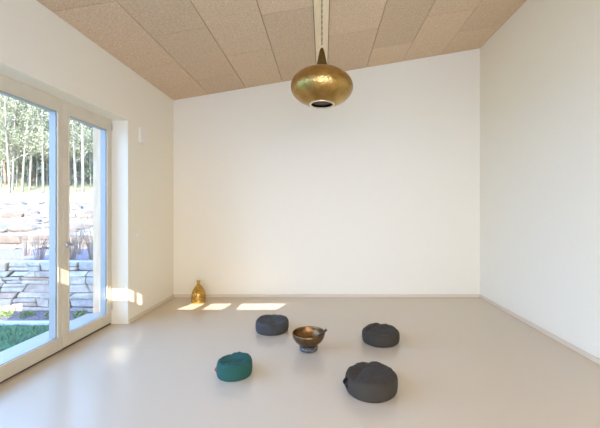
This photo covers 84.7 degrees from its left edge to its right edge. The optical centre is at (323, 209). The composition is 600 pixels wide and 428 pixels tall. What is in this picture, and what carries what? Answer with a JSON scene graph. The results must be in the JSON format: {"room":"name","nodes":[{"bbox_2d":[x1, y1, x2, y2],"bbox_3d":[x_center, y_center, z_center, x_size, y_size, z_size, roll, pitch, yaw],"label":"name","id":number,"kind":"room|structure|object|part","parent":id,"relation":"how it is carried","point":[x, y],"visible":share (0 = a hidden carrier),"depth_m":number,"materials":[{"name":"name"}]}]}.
{"room":"meditation room","nodes":[
{"label":"meditation room","id":0,"kind":"room"},
{"bbox_2d":[0,0,173,323],"bbox_3d":[-2.541,-0.175,1.839,0.318,3.550,6.758,0,0,0],"label":"wall","id":1,"kind":"structure","parent":0,"point":[39,50],"depth_m":4.00,"materials":[{"name":"paint"}]},
{"bbox_2d":[0,74,99,381],"bbox_3d":[-2.737,0.149,1.512,0.326,2.466,5.023,0,0,0],"label":"door frame","id":2,"kind":"structure","parent":1,"relation":"in","point":[19,357],"depth_m":3.18,"materials":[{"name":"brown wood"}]},
{"bbox_3d":[-2.587,0.150,2.417,0.007,2.203,1.531,0,0,0],"label":"pane","id":3,"kind":"part","parent":2,"relation":"part of","materials":[{"name":"clear glass"}]},
{"bbox_3d":[-2.777,1.281,1.512,0.245,0.042,5.023,0,0,0],"label":"sill","id":4,"kind":"part","parent":2,"relation":"part of","materials":[{"name":"beige wood"}]},
{"bbox_2d":[0,100,111,383],"bbox_3d":[-2.583,0.168,1.502,0.145,2.504,5.003,0,0,0],"label":"door","id":5,"kind":"structure","parent":1,"relation":"in","point":[70,336],"depth_m":3.64,"materials":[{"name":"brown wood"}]},
{"bbox_3d":[-2.543,0.415,3.305,0.066,0.139,0.020,0,0,0],"label":"lever","id":6,"kind":"part","parent":5,"relation":"part of","materials":[{"name":"silver metal"}]},
{"bbox_2d":[93,127,99,312],"bbox_3d":[-2.765,-0.175,4.651,0.130,3.450,1.235,0,0,0],"label":"trim","id":7,"kind":"structure","parent":1,"relation":"attached to","point":[96,132],"depth_m":4.03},
{"bbox_2d":[138,127,145,143],"bbox_3d":[-2.366,-0.960,4.285,0.031,0.200,0.124,0,0,0],"label":"wall sensor","id":8,"kind":"object","parent":1,"relation":"attached to","point":[141,131],"visible":1,"depth_m":4.27,"materials":[{"name":"beige plastic"}]},
{"bbox_2d":[128,294,173,323],"bbox_3d":[-2.374,1.375,4.604,0.014,0.050,1.201,0,0,0],"label":"baseboard","id":9,"kind":"structure","parent":1,"relation":"attached to","point":[148,310],"depth_m":4.47,"materials":[{"name":"beige paint"}]},
{"bbox_2d":[37,0,525,99],"bbox_3d":[0.056,-2.262,1.859,5.276,1.067,6.718,0,0,0],"label":"ceiling","id":10,"kind":"structure","parent":0,"point":[183,48],"depth_m":3.92,"materials":[{"name":"brown wood"}]},
{"bbox_2d":[291,0,352,108],"bbox_3d":[-0.012,-1.540,3.000,0.567,1.178,0.567,0,0,0],"label":"pendant lamp","id":11,"kind":"object","parent":10,"relation":"hanging from","point":[321,85],"visible":1,"depth_m":2.81,"materials":[{"name":"gold metal"}]},
{"bbox_3d":[-0.012,-1.121,3.000,0.567,0.330,0.567,0,0,0],"label":"lamp shade","id":12,"kind":"part","parent":11,"relation":"part of","materials":[{"name":"gold metal"}]},
{"bbox_2d":[313,101,330,104],"bbox_3d":[-0.012,-0.984,3.000,0.200,0.010,0.200,0,0,0],"label":"diffuser","id":13,"kind":"object","parent":11,"relation":"attached to","point":[320,102],"depth_m":3.04,"materials":[{"name":"white"}]},
{"bbox_3d":[-0.012,-1.809,3.000,0.017,0.618,0.017,0,0,0],"label":"cord","id":14,"kind":"part","parent":11,"relation":"part of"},
{"bbox_2d":[0,297,599,427],"bbox_3d":[0.067,1.500,2.009,5.454,0.201,7.018,0,0,0],"label":"floor","id":15,"kind":"structure","parent":0,"point":[457,362],"depth_m":2.80,"materials":[{"name":"beige concrete"}]},
{"bbox_2d":[191,280,205,303],"bbox_3d":[-1.872,1.234,4.925,0.207,0.331,0.207,0,0,0],"label":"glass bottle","id":16,"kind":"object","parent":15,"relation":"on","point":[198,296],"visible":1,"depth_m":4.86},
{"bbox_2d":[215,351,251,381],"bbox_3d":[-0.757,1.329,2.784,0.305,0.142,0.274,0,0,-7],"label":"cushion","id":17,"kind":"object","parent":15,"relation":"on","point":[237,366],"visible":1,"depth_m":2.69,"materials":[{"name":"teal fabric"}]},
{"bbox_2d":[256,314,288,335],"bbox_3d":[-0.590,1.328,3.800,0.380,0.144,0.379,0,0,7],"label":"cushion","id":18,"kind":"object","parent":15,"relation":"on","point":[266,325],"visible":1,"depth_m":3.68,"materials":[{"name":"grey fabric"}]},
{"bbox_2d":[299,345,317,352],"bbox_3d":[-0.145,1.373,3.264,0.189,0.055,0.188,0,0,0],"label":"cushion","id":19,"kind":"object","parent":15,"relation":"on","point":[303,349],"visible":0.52,"depth_m":3.19,"materials":[{"name":"grey fabric"}]},
{"bbox_2d":[292,326,324,347],"bbox_3d":[-0.145,1.286,3.262,0.325,0.136,0.325,0,0,0],"label":"bowl","id":20,"kind":"object","parent":19,"relation":"on","point":[303,336],"visible":0.98,"depth_m":3.32,"materials":[{"name":"brown metal"}]},
{"bbox_2d":[314,329,326,337],"bbox_3d":[-0.060,1.260,3.239,0.201,0.152,0.032,0,0,-8],"label":"mallet","id":21,"kind":"object","parent":20,"relation":"in","point":[325,330],"visible":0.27,"depth_m":3.24,"materials":[{"name":"brown wood"}]},
{"bbox_2d":[343,361,397,402],"bbox_3d":[0.374,1.329,2.555,0.406,0.141,0.406,0,0,44],"label":"cushion","id":22,"kind":"object","parent":15,"relation":"on","point":[373,381],"visible":1,"depth_m":2.44,"materials":[{"name":"grey fabric"}]},
{"bbox_2d":[362,323,399,347],"bbox_3d":[0.612,1.329,3.495,0.397,0.141,0.396,0,0,0],"label":"cushion","id":23,"kind":"object","parent":15,"relation":"on","point":[378,335],"visible":1,"depth_m":3.37,"materials":[{"name":"grey fabric"}]},
{"bbox_2d":[173,48,479,293],"bbox_3d":[-0.014,-0.575,5.368,5.616,4.350,0.300,0,0,0],"label":"wall","id":24,"kind":"structure","parent":0,"point":[376,191],"depth_m":5.22,"materials":[{"name":"paint"}]},
{"bbox_2d":[174,294,479,296],"bbox_3d":[0.056,1.375,5.211,4.876,0.050,0.014,0,0,0],"label":"baseboard","id":25,"kind":"structure","parent":24,"relation":"attached to","point":[175,295],"depth_m":5.20,"materials":[{"name":"beige paint"}]},
{"bbox_2d":[480,0,599,358],"bbox_3d":[2.644,-0.575,1.839,0.300,4.350,6.758,0,0,0],"label":"wall","id":26,"kind":"structure","parent":0,"point":[540,70],"depth_m":3.70,"materials":[{"name":"paint"}]},
{"bbox_2d":[480,295,599,364],"bbox_3d":[2.487,1.375,1.852,0.014,0.050,6.704,0,0,0],"label":"baseboard","id":27,"kind":"structure","parent":26,"relation":"attached to","point":[560,340],"depth_m":3.62,"materials":[{"name":"beige paint"}]},
{"label":"outside","id":28,"kind":"structure","parent":0,"visible":0},
{"bbox_2d":[0,193,92,202],"bbox_3d":[-36.465,-0.738,20.450,67.070,1.027,8.100,0,0,0],"label":"meadow","id":29,"kind":"structure","parent":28,"point":[26,197],"depth_m":19.48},
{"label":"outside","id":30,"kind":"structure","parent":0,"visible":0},
{"bbox_2d":[0,248,91,260],"bbox_3d":[-12.465,0.817,5.780,19.070,0.082,1.840,0,0,0],"label":"planting bed","id":31,"kind":"object","parent":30,"point":[5,254],"visible":0.14,"depth_m":5.74,"materials":[{"name":"brown soil"}]},
{"bbox_2d":[18,228,36,255],"bbox_3d":[-5.133,0.555,5.717,0.281,0.548,0.342,0,0,-41],"label":"ornamental grass","id":32,"kind":"object","parent":31,"relation":"on","point":[27,252],"depth_m":5.71,"materials":[{"name":"plant"}]},
{"bbox_2d":[26,225,48,259],"bbox_3d":[-4.528,0.542,5.238,0.295,0.577,0.360,0,0,34],"label":"ornamental grass","id":33,"kind":"object","parent":31,"relation":"on","point":[41,251],"depth_m":5.25,"materials":[{"name":"plant"}]},
{"bbox_2d":[70,225,83,258],"bbox_3d":[-4.007,0.517,5.193,0.325,0.634,0.396,0,0,-10],"label":"ornamental grass","id":34,"kind":"object","parent":31,"relation":"on","point":[76,245],"depth_m":5.22,"materials":[{"name":"plant"}]},
{"bbox_2d":[70,221,92,254],"bbox_3d":[-4.314,0.504,5.775,0.414,0.663,0.340,0,0,-25],"label":"ornamental grass","id":35,"kind":"object","parent":31,"relation":"on","point":[73,241],"depth_m":5.73,"materials":[{"name":"plant"}]},
{"bbox_2d":[76,220,91,257],"bbox_3d":[-3.800,0.478,5.419,0.451,0.721,0.369,0,0,6],"label":"ornamental grass","id":36,"kind":"object","parent":31,"relation":"on","point":[89,250],"depth_m":5.38,"materials":[{"name":"plant"}]},
{"bbox_2d":[81,229,92,259],"bbox_3d":[-3.596,0.542,5.143,0.295,0.577,0.360,0,0,21],"label":"ornamental grass","id":37,"kind":"object","parent":31,"relation":"on","point":[90,254],"depth_m":5.11,"materials":[{"name":"plant"}]},
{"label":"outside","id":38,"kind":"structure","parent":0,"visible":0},
{"bbox_2d":[0,202,92,248],"bbox_3d":[-26.465,0.252,11.550,47.070,1.334,9.900,0,0,0],"label":"slope","id":39,"kind":"structure","parent":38,"point":[5,222],"depth_m":8.29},
{"bbox_2d":[10,201,27,204],"bbox_3d":[-13.136,-0.170,14.178,0.481,0.379,0.790,0,0,-13],"label":"boulder","id":40,"kind":"object","parent":39,"relation":"on","point":[16,202],"visible":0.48,"depth_m":14.02,"materials":[{"name":"beige stone"}]},
{"bbox_2d":[5,224,40,231],"bbox_3d":[-6.884,0.464,7.550,0.378,0.267,0.622,0,0,39],"label":"boulder","id":41,"kind":"object","parent":39,"relation":"on","point":[24,227],"visible":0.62,"depth_m":7.42,"materials":[{"name":"beige stone"}]},
{"bbox_2d":[22,211,38,213],"bbox_3d":[-9.273,0.156,10.376,0.431,0.185,0.262,0,0,-34],"label":"boulder","id":42,"kind":"object","parent":39,"relation":"on","point":[27,212],"visible":0.46,"depth_m":10.32,"materials":[{"name":"beige stone"}]},
{"bbox_2d":[26,220,40,224],"bbox_3d":[-7.397,0.386,8.340,0.495,0.207,0.288,0,0,32],"label":"boulder","id":43,"kind":"object","parent":39,"relation":"on","point":[34,222],"visible":0.42,"depth_m":8.26,"materials":[{"name":"beige stone"}]},
{"bbox_2d":[33,206,48,209],"bbox_3d":[-9.821,0.041,11.545,0.723,0.337,0.447,0,0,-13],"label":"boulder","id":44,"kind":"object","parent":39,"relation":"on","point":[42,207],"visible":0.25,"depth_m":11.40,"materials":[{"name":"beige stone"}]},
{"bbox_2d":[41,209,48,213],"bbox_3d":[-8.640,0.131,10.568,0.681,0.285,0.396,0,0,-32],"label":"boulder","id":45,"kind":"object","parent":39,"relation":"on","point":[45,211],"visible":0.19,"depth_m":10.37,"materials":[{"name":"beige stone"}]},
{"bbox_2d":[43,216,48,222],"bbox_3d":[-7.137,0.335,8.719,0.432,0.341,0.710,0,0,-18],"label":"boulder","id":46,"kind":"object","parent":39,"relation":"on","point":[46,220],"visible":0.13,"depth_m":8.41,"materials":[{"name":"beige stone"}]},
{"bbox_2d":[0,235,92,248],"bbox_3d":[-9.465,0.722,6.841,13.063,0.356,0.318,0,0,0],"label":"stone terrace","id":47,"kind":"object","parent":39,"relation":"on","point":[5,240],"visible":0.11,"depth_m":6.72,"materials":[{"name":"grey stone"}]},
{"bbox_2d":[0,214,92,218],"bbox_3d":[-12.465,0.292,9.817,19.063,0.316,0.328,0,0,0],"label":"stone terrace","id":48,"kind":"object","parent":39,"relation":"on","point":[78,216],"visible":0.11,"depth_m":9.68,"materials":[{"name":"grey stone"}]},
{"bbox_2d":[70,205,80,209],"bbox_3d":[-9.340,-0.006,12.186,0.807,0.338,0.469,0,0,16],"label":"boulder","id":49,"kind":"object","parent":39,"relation":"on","point":[73,207],"visible":0.27,"depth_m":12.01,"materials":[{"name":"beige stone"}]},
{"bbox_2d":[70,209,86,213],"bbox_3d":[-7.607,0.158,10.238,0.398,0.314,0.654,0,0,23],"label":"boulder","id":50,"kind":"object","parent":39,"relation":"on","point":[78,210],"visible":0.28,"depth_m":10.08,"materials":[{"name":"beige stone"}]},
{"bbox_2d":[70,223,90,229],"bbox_3d":[-5.814,0.449,7.682,0.353,0.254,0.607,0,0,43],"label":"boulder","id":51,"kind":"object","parent":39,"relation":"on","point":[71,224],"visible":0.32,"depth_m":7.65,"materials":[{"name":"beige stone"}]},
{"bbox_2d":[77,210,92,213],"bbox_3d":[-7.259,0.179,10.064,0.387,0.292,0.627,0,0,15],"label":"boulder","id":52,"kind":"object","parent":39,"relation":"on","point":[84,211],"visible":0.37,"depth_m":9.91,"materials":[{"name":"beige stone"}]},
{"bbox_2d":[85,221,92,226],"bbox_3d":[-5.724,0.403,8.204,0.299,0.211,0.492,0,0,22],"label":"boulder","id":53,"kind":"object","parent":39,"relation":"on","point":[90,223],"visible":0.22,"depth_m":8.01,"materials":[{"name":"beige stone"}]},
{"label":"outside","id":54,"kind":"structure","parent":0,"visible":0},
{"bbox_2d":[0,310,92,320],"bbox_3d":[-9.465,1.440,4.425,13.070,0.039,0.650,0,0,0],"label":"flower bed","id":55,"kind":"object","parent":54,"point":[38,316],"visible":0.24,"depth_m":4.39,"materials":[{"name":"brown soil"}]},
{"bbox_2d":[0,308,14,318],"bbox_3d":[-4.302,1.389,4.399,0.250,0.130,0.250,0,0,0],"label":"herb","id":56,"kind":"object","parent":55,"relation":"on","point":[10,312],"visible":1,"depth_m":4.41,"materials":[{"name":"green plant"}]},
{"bbox_2d":[0,321,48,324],"bbox_3d":[-8.465,1.458,4.140,11.070,0.085,0.080,0,0,0],"label":"edging","id":57,"kind":"object","parent":55,"relation":"on","point":[1,322],"visible":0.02,"depth_m":4.11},
{"bbox_2d":[18,310,35,318],"bbox_3d":[-3.980,1.399,4.399,0.194,0.102,0.194,0,0,33],"label":"herb","id":58,"kind":"object","parent":55,"relation":"on","point":[25,314],"visible":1,"depth_m":4.39,"materials":[{"name":"green plant"}]},
{"bbox_2d":[0,260,92,311],"bbox_3d":[-6.215,1.149,4.738,6.563,0.802,0.324,0,0,0],"label":"stone wall","id":59,"kind":"structure","parent":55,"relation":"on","point":[24,284],"depth_m":4.62,"materials":[{"name":"grey stone"}]},
{"bbox_2d":[72,309,87,317],"bbox_3d":[-3.248,1.396,4.400,0.208,0.109,0.208,0,0,8],"label":"herb","id":60,"kind":"object","parent":55,"relation":"on","point":[82,311],"visible":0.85,"depth_m":4.39,"materials":[{"name":"green plant"}]},
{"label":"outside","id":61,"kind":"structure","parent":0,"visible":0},
{"bbox_2d":[0,127,92,192],"bbox_3d":[-42.000,-6.695,42.200,96.000,18.190,35.600,0,0,0],"label":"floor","id":62,"kind":"structure","parent":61,"point":[4,189],"depth_m":28.62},
{"bbox_2d":[0,117,22,128],"bbox_3d":[-26.108,-8.999,25.578,4.831,15.932,4.155,0,0,38],"label":"birch tree","id":63,"kind":"object","parent":62,"relation":"on","point":[3,122],"visible":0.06,"depth_m":26.41,"materials":[{"name":"green plant"}]},
{"bbox_2d":[0,95,23,181],"bbox_3d":[-28.601,-7.601,30.048,2.991,11.471,3.478,0,0,22],"label":"birch tree","id":64,"kind":"object","parent":62,"relation":"on","point":[0,95],"visible":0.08,"depth_m":30.03,"materials":[{"name":"green plant"}]},
{"bbox_2d":[0,96,24,187],"bbox_3d":[-27.661,-6.942,28.996,2.831,10.494,3.047,0,0,0],"label":"birch tree","id":65,"kind":"object","parent":62,"relation":"on","point":[2,96],"visible":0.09,"depth_m":28.87,"materials":[{"name":"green plant"}]},
{"bbox_2d":[0,99,33,186],"bbox_3d":[-26.529,-7.351,28.565,2.991,11.471,3.478,0,0,-29],"label":"birch tree","id":66,"kind":"object","parent":62,"relation":"on","point":[20,145],"visible":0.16,"depth_m":28.48,"materials":[{"name":"green plant"}]},
{"bbox_2d":[0,97,36,189],"bbox_3d":[-24.514,-8.699,26.087,3.947,15.136,4.589,0,0,-24],"label":"birch tree","id":67,"kind":"object","parent":62,"relation":"on","point":[12,154],"visible":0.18,"depth_m":26.00,"materials":[{"name":"green plant"}]},
{"bbox_2d":[0,95,40,184],"bbox_3d":[-30.363,-8.451,30.950,5.010,12.935,6.387,0,0,34],"label":"leafy tree","id":68,"kind":"object","parent":62,"relation":"on","point":[5,176],"visible":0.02,"depth_m":31.15,"materials":[{"name":"green plant"}]},
{"bbox_2d":[0,97,48,192],"bbox_3d":[-21.809,-8.233,24.994,3.932,14.576,4.232,0,0,0],"label":"birch tree","id":69,"kind":"object","parent":62,"relation":"on","point":[29,137],"visible":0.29,"depth_m":24.57,"materials":[{"name":"green plant"}]},
{"bbox_2d":[0,94,48,192],"bbox_3d":[-23.699,-8.850,24.593,4.831,15.932,4.155,0,0,-16],"label":"birch tree","id":70,"kind":"object","parent":62,"relation":"on","point":[4,109],"visible":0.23,"depth_m":24.68,"materials":[{"name":"green plant"}]},
{"bbox_2d":[0,103,48,189],"bbox_3d":[-23.985,-9.631,27.002,5.072,16.729,4.362,0,0,-20],"label":"birch tree","id":71,"kind":"object","parent":62,"relation":"on","point":[30,158],"visible":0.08,"depth_m":26.76,"materials":[{"name":"green plant"}]},
{"bbox_2d":[0,107,48,182],"bbox_3d":[-28.583,-9.635,33.006,7.298,14.780,5.725,0,0,-20],"label":"leafy tree","id":72,"kind":"object","parent":62,"relation":"on","point":[34,171],"visible":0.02,"depth_m":32.69,"materials":[{"name":"green plant"}]},
{"bbox_2d":[0,110,48,182],"bbox_3d":[-29.738,-8.604,32.274,4.958,12.704,5.061,0,0,19],"label":"evergreen tree","id":73,"kind":"object","parent":62,"relation":"on","point":[17,110],"visible":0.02,"depth_m":32.41,"materials":[{"name":"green plant"}]},
{"bbox_2d":[9,103,40,185],"bbox_3d":[-27.746,-7.109,30.357,2.831,10.494,3.047,0,0,25],"label":"birch tree","id":74,"kind":"object","parent":62,"relation":"on","point":[21,103],"visible":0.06,"depth_m":30.09,"materials":[{"name":"green plant"}]},
{"bbox_2d":[2,107,48,185],"bbox_3d":[-27.614,-7.907,30.544,4.764,11.958,4.667,0,0,26],"label":"evergreen tree","id":75,"kind":"object","parent":62,"relation":"on","point":[26,162],"visible":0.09,"depth_m":30.42,"materials":[{"name":"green plant"}]},
{"bbox_2d":[16,106,48,186],"bbox_3d":[-25.277,-7.434,28.976,3.478,11.471,2.991,0,0,-43],"label":"birch tree","id":76,"kind":"object","parent":62,"relation":"on","point":[37,154],"visible":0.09,"depth_m":28.84,"materials":[{"name":"green plant"}]},
{"bbox_2d":[34,109,48,184],"bbox_3d":[-25.702,-7.684,30.437,2.991,11.471,3.478,0,0,-4],"label":"birch tree","id":77,"kind":"object","parent":62,"relation":"on","point":[39,109],"visible":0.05,"depth_m":30.38,"materials":[{"name":"green plant"}]},
{"bbox_2d":[14,110,79,181],"bbox_3d":[-26.185,-8.360,32.116,4.890,12.531,4.992,0,0,4],"label":"evergreen tree","id":78,"kind":"object","parent":62,"relation":"on","point":[34,164],"visible":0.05,"depth_m":30.82,"materials":[{"name":"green plant"}]},
{"bbox_2d":[18,103,80,192],"bbox_3d":[-21.221,-8.883,24.715,4.155,15.932,4.831,0,0,2],"label":"birch tree","id":79,"kind":"object","parent":62,"relation":"on","point":[43,135],"visible":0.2,"depth_m":24.41,"materials":[{"name":"green plant"}]},
{"bbox_2d":[25,107,73,157],"bbox_3d":[-22.875,-7.783,27.037,3.539,13.118,3.808,0,0,31],"label":"birch tree","id":80,"kind":"object","parent":62,"relation":"on","point":[36,107],"visible":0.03,"depth_m":26.23,"materials":[{"name":"green plant"}]},
{"bbox_2d":[31,108,92,192],"bbox_3d":[-17.874,-9.591,24.474,4.570,17.526,5.314,0,0,22],"label":"birch tree","id":81,"kind":"object","parent":62,"relation":"on","point":[82,135],"visible":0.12,"depth_m":24.48,"materials":[{"name":"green plant"}]},
{"bbox_2d":[40,113,92,191],"bbox_3d":[-19.788,-9.082,25.920,4.831,15.932,4.155,0,0,40],"label":"birch tree","id":82,"kind":"object","parent":62,"relation":"on","point":[72,132],"visible":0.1,"depth_m":25.97,"materials":[{"name":"green plant"}]},
{"bbox_2d":[41,123,92,185],"bbox_3d":[-23.340,-7.493,30.210,4.348,11.141,4.438,0,0,1],"label":"evergreen tree","id":83,"kind":"object","parent":62,"relation":"on","point":[71,158],"visible":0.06,"depth_m":30.46,"materials":[{"name":"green plant"}]},
{"bbox_2d":[48,122,92,183],"bbox_3d":[-22.503,-9.038,31.977,6.844,13.862,5.369,0,0,13],"label":"leafy tree","id":84,"kind":"object","parent":62,"relation":"on","point":[76,122],"visible":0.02,"depth_m":31.83,"materials":[{"name":"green plant"}]},
{"bbox_2d":[70,126,92,183],"bbox_3d":[-20.692,-7.643,30.644,4.590,11.523,4.497,0,0,-6],"label":"evergreen tree","id":85,"kind":"object","parent":62,"relation":"on","point":[86,169],"visible":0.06,"depth_m":29.62,"materials":[{"name":"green plant"}]},
{"bbox_2d":[70,119,92,186],"bbox_3d":[-21.246,-6.942,28.359,3.047,10.494,2.831,0,0,-39],"label":"birch tree","id":86,"kind":"object","parent":62,"relation":"on","point":[70,119],"visible":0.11,"depth_m":28.58,"materials":[{"name":"green plant"}]},
{"bbox_2d":[72,123,92,180],"bbox_3d":[-26.178,-8.288,34.836,4.347,10.912,4.258,0,0,39],"label":"evergreen tree","id":87,"kind":"object","parent":62,"relation":"on","point":[79,170],"visible":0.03,"depth_m":34.75,"materials":[{"name":"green plant"}]},
{"bbox_2d":[76,125,92,186],"bbox_3d":[-20.998,-7.518,29.496,3.478,11.471,2.991,0,0,-17],"label":"birch tree","id":88,"kind":"object","parent":62,"relation":"on","point":[89,163],"visible":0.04,"depth_m":29.55,"materials":[{"name":"green plant"}]},
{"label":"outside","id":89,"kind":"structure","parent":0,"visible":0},
{"bbox_2d":[0,323,48,351],"bbox_3d":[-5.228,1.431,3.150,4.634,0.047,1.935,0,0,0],"label":"grass","id":90,"kind":"structure","parent":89,"point":[22,326],"depth_m":3.79,"materials":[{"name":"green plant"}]}
]}

